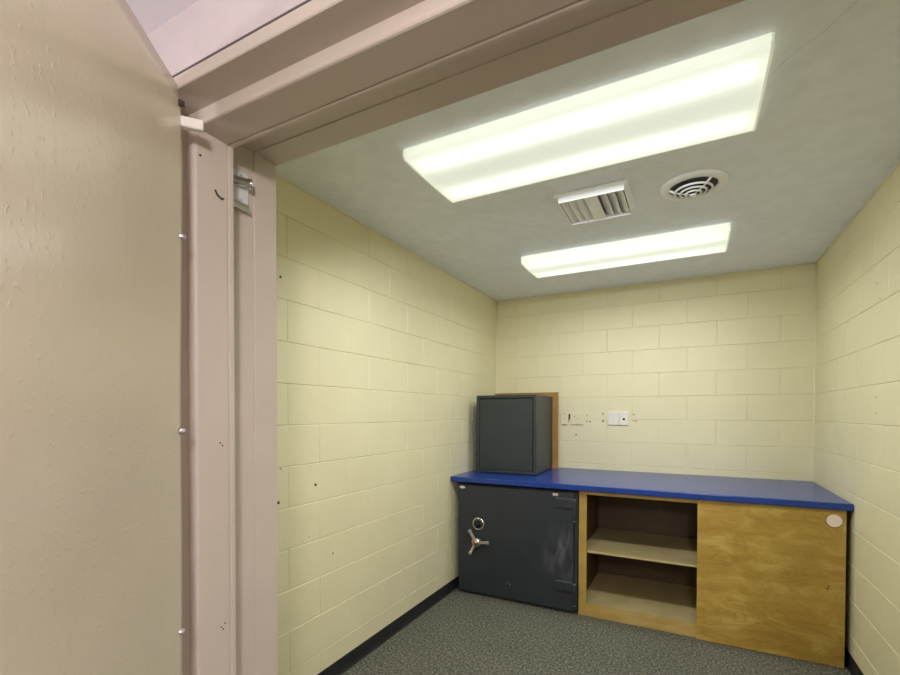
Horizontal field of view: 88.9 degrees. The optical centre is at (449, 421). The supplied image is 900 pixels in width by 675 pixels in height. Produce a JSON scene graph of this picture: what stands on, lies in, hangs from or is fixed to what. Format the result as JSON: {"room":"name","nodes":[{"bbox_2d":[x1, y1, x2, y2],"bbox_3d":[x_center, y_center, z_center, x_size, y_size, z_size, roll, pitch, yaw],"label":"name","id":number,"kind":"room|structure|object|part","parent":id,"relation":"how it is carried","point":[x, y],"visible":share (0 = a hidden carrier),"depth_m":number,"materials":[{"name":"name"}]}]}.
{"room":"storage room","nodes":[
{"label":"storage room","id":0,"kind":"room"},
{"bbox_2d":[126,0,198,34],"bbox_3d":[-0.522,-0.902,-0.569,5.300,0.100,2.702,1,1,28],"label":"ceiling","id":1,"kind":"structure","parent":0,"point":[151,14],"depth_m":0.98,"materials":[{"name":"white paint"}]},
{"bbox_2d":[147,0,305,75],"bbox_3d":[0.147,0.102,0.725,5.300,2.570,0.178,1,1,28],"label":"wall","id":2,"kind":"structure","parent":0,"point":[205,27],"depth_m":0.95,"materials":[{"name":"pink paint"}]},
{"bbox_2d":[276,173,496,674],"bbox_3d":[-0.322,0.106,3.160,0.207,2.475,3.341,1,1,28],"label":"wall","id":3,"kind":"structure","parent":0,"point":[385,356],"depth_m":2.61,"materials":[{"name":"beige brick"}]},
{"bbox_2d":[317,576,458,674],"bbox_3d":[-0.277,1.304,3.044,0.012,0.083,3.139,1,1,28],"label":"baseboard","id":4,"kind":"structure","parent":3,"relation":"attached to","point":[354,656],"depth_m":2.83,"materials":[{"name":"black rubber"}]},
{"bbox_2d":[276,0,899,300],"bbox_3d":[0.802,-1.163,2.447,2.838,0.102,3.520,1,1,28],"label":"ceiling","id":5,"kind":"structure","parent":0,"point":[826,136],"depth_m":2.03,"materials":[{"name":"grey paint"}]},
{"bbox_2d":[403,32,774,202],"bbox_3d":[0.463,-1.079,1.774,1.245,0.044,0.450,1,1,28],"label":"ceiling light","id":6,"kind":"object","parent":5,"relation":"attached to","point":[717,94],"visible":1,"depth_m":1.66,"materials":[{"name":"white plastic"}]},
{"bbox_2d":[553,179,635,224],"bbox_3d":[0.739,-1.094,2.327,0.345,0.036,0.343,1,1,28],"label":"ceiling vent","id":7,"kind":"object","parent":5,"relation":"in","point":[613,199],"visible":1,"depth_m":2.29,"materials":[{"name":"metal"}]},
{"bbox_2d":[521,223,730,277],"bbox_3d":[1.121,-1.097,3.032,1.230,0.054,0.390,1,1,28],"label":"ceiling light","id":8,"kind":"object","parent":5,"relation":"attached to","point":[712,239],"visible":1,"depth_m":2.93,"materials":[{"name":"white plastic"}]},
{"bbox_2d":[660,169,728,200],"bbox_3d":[1.143,-1.083,2.156,0.288,0.052,0.288,1,1,28],"label":"ceiling vent","id":9,"kind":"object","parent":5,"relation":"in","point":[696,184],"visible":1,"depth_m":2.12,"materials":[{"name":"metal"}]},
{"bbox_2d":[342,587,850,674],"bbox_3d":[0.760,1.407,2.414,2.838,0.100,3.698,1,1,28],"label":"floor","id":10,"kind":"structure","parent":0,"point":[466,632],"depth_m":2.70,"materials":[{"name":"grey carpet"}]},
{"bbox_2d":[459,482,578,611],"bbox_3d":[0.648,0.907,3.712,0.913,0.854,0.889,1,1,28],"label":"safe","id":11,"kind":"object","parent":10,"relation":"on","point":[519,543],"depth_m":3.35,"materials":[{"name":"grey metal"}]},
{"bbox_2d":[578,491,846,667],"bbox_3d":[1.718,0.908,3.211,1.435,0.868,0.861,1,1,28],"label":"base cabinet","id":12,"kind":"object","parent":10,"relation":"on","point":[771,579],"visible":0.8,"depth_m":2.77,"materials":[{"name":"brown wood"}]},
{"bbox_3d":[1.069,0.903,3.507,0.010,0.868,0.700,1,1,28],"label":"panel","id":13,"kind":"part","parent":12,"relation":"part of","materials":[{"name":"brown wood"}]},
{"bbox_3d":[1.546,1.308,2.860,1.359,0.082,0.020,1,1,28],"label":"rail","id":14,"kind":"part","parent":12,"relation":"part of","materials":[{"name":"brown wood"}]},
{"bbox_3d":[1.689,0.901,3.171,1.401,0.016,0.680,1,1,28],"label":"shelf","id":15,"kind":"part","parent":12,"relation":"part of","materials":[{"name":"brown wood"}]},
{"bbox_3d":[1.689,1.270,3.178,1.401,0.018,0.678,1,1,28],"label":"shelf","id":16,"kind":"part","parent":12,"relation":"part of","materials":[{"name":"brown wood"}]},
{"bbox_3d":[1.546,0.496,2.846,1.359,0.030,0.018,1,1,28],"label":"rail","id":17,"kind":"part","parent":12,"relation":"part of","materials":[{"name":"brown wood"}]},
{"bbox_3d":[1.851,0.863,3.480,1.401,0.786,0.016,1,1,28],"label":"panel","id":18,"kind":"part","parent":12,"relation":"part of","materials":[{"name":"brown wood"}]},
{"bbox_2d":[451,467,853,510],"bbox_3d":[1.303,0.450,3.428,2.430,0.040,0.963,1,1,28],"label":"countertop","id":19,"kind":"structure","parent":12,"relation":"on","point":[789,493],"depth_m":3.10,"materials":[{"name":"blue laminate"}]},
{"bbox_2d":[477,395,551,474],"bbox_3d":[0.558,0.104,3.910,0.505,0.634,0.500,1,1,27],"label":"small safe","id":20,"kind":"object","parent":19,"relation":"on","point":[514,432],"visible":1,"depth_m":3.70,"materials":[{"name":"metal"}]},
{"bbox_3d":[0.447,0.108,3.694,0.447,0.572,0.008,1,1,27],"label":"door","id":21,"kind":"part","parent":20,"relation":"part of","materials":[{"name":"metal"}]},
{"bbox_2d":[495,392,558,468],"bbox_3d":[0.686,0.081,4.159,0.591,0.671,0.020,1,1,28],"label":"board","id":22,"kind":"object","parent":19,"relation":"on","point":[555,395],"visible":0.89,"depth_m":4.03,"materials":[{"name":"brown wood"}]},
{"bbox_3d":[1.844,0.917,2.675,0.713,0.866,0.018,1,1,28],"label":"plywood panel","id":23,"kind":"part","parent":12,"relation":"part of","materials":[{"name":"brown wood"}]},
{"bbox_3d":[2.107,0.547,2.516,0.069,0.069,0.004,1,1,28],"label":"finger pull","id":24,"kind":"part","parent":12,"relation":"part of","materials":[{"name":"pink plastic"}]},
{"bbox_2d":[496,262,816,586],"bbox_3d":[1.571,0.093,3.937,2.446,2.474,0.206,1,1,28],"label":"wall","id":25,"kind":"structure","parent":0,"point":[712,375],"depth_m":3.68,"materials":[{"name":"beige brick"}]},
{"bbox_2d":[561,412,567,425],"bbox_3d":[1.024,-0.018,4.107,0.058,0.118,0.009,1,1,28],"label":"outlet box","id":26,"kind":"object","parent":25,"relation":"attached to","point":[564,415],"visible":1,"depth_m":4.10,"materials":[{"name":"beige plastic"}]},
{"bbox_2d":[571,413,583,424],"bbox_3d":[1.124,-0.020,4.055,0.108,0.110,0.008,1,1,28],"label":"wall plate","id":27,"kind":"object","parent":25,"relation":"attached to","point":[576,418],"visible":1,"depth_m":4.05,"materials":[{"name":"beige plastic"}]},
{"bbox_2d":[608,412,627,425],"bbox_3d":[1.426,-0.021,3.894,0.162,0.118,0.012,1,1,28],"label":"wall plate","id":28,"kind":"object","parent":25,"relation":"attached to","point":[614,418],"visible":1,"depth_m":3.89,"materials":[{"name":"white plastic"}]},
{"bbox_3d":[1.395,-0.023,3.912,0.090,0.113,0.010,1,1,28],"label":"blank plate","id":29,"kind":"part","parent":28,"relation":"part of","materials":[{"name":"white plastic"}]},
{"bbox_3d":[1.467,-0.023,3.874,0.070,0.113,0.010,1,1,28],"label":"jack plate","id":30,"kind":"part","parent":28,"relation":"part of","materials":[{"name":"white plastic"}]},
{"bbox_2d":[814,161,899,674],"bbox_3d":[2.008,0.128,1.938,0.207,2.475,3.341,1,1,28],"label":"wall","id":31,"kind":"structure","parent":0,"point":[857,418],"depth_m":2.31,"materials":[{"name":"beige brick"}]},
{"bbox_2d":[844,647,863,674],"bbox_3d":[1.870,1.324,1.918,0.012,0.083,3.139,1,1,28],"label":"baseboard","id":32,"kind":"structure","parent":31,"relation":"attached to","point":[853,668],"depth_m":2.48,"materials":[{"name":"black rubber"}]},
{"bbox_3d":[0.026,0.147,0.991,2.838,2.470,0.179,1,1,28],"label":"wall","id":33,"kind":"structure","parent":0,"visible":0},
{"bbox_2d":[0,0,203,674],"bbox_3d":[-0.558,0.329,0.671,0.089,2.102,0.770,0,1,-6],"label":"door","id":34,"kind":"structure","parent":33,"relation":"in","point":[92,123],"depth_m":0.69,"materials":[{"name":"beige wood"}]},
{"bbox_2d":[172,0,744,674],"bbox_3d":[0.061,0.305,0.874,1.564,2.159,0.361,1,1,28],"label":"door frame","id":35,"kind":"structure","parent":33,"relation":"attached to","point":[318,75],"depth_m":1.09,"materials":[{"name":"beige metal"}]},
{"bbox_3d":[-0.577,-0.626,1.240,0.010,0.104,0.069,1,1,28],"label":"latch plate","id":36,"kind":"part","parent":35,"relation":"part of","materials":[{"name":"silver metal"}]}
]}

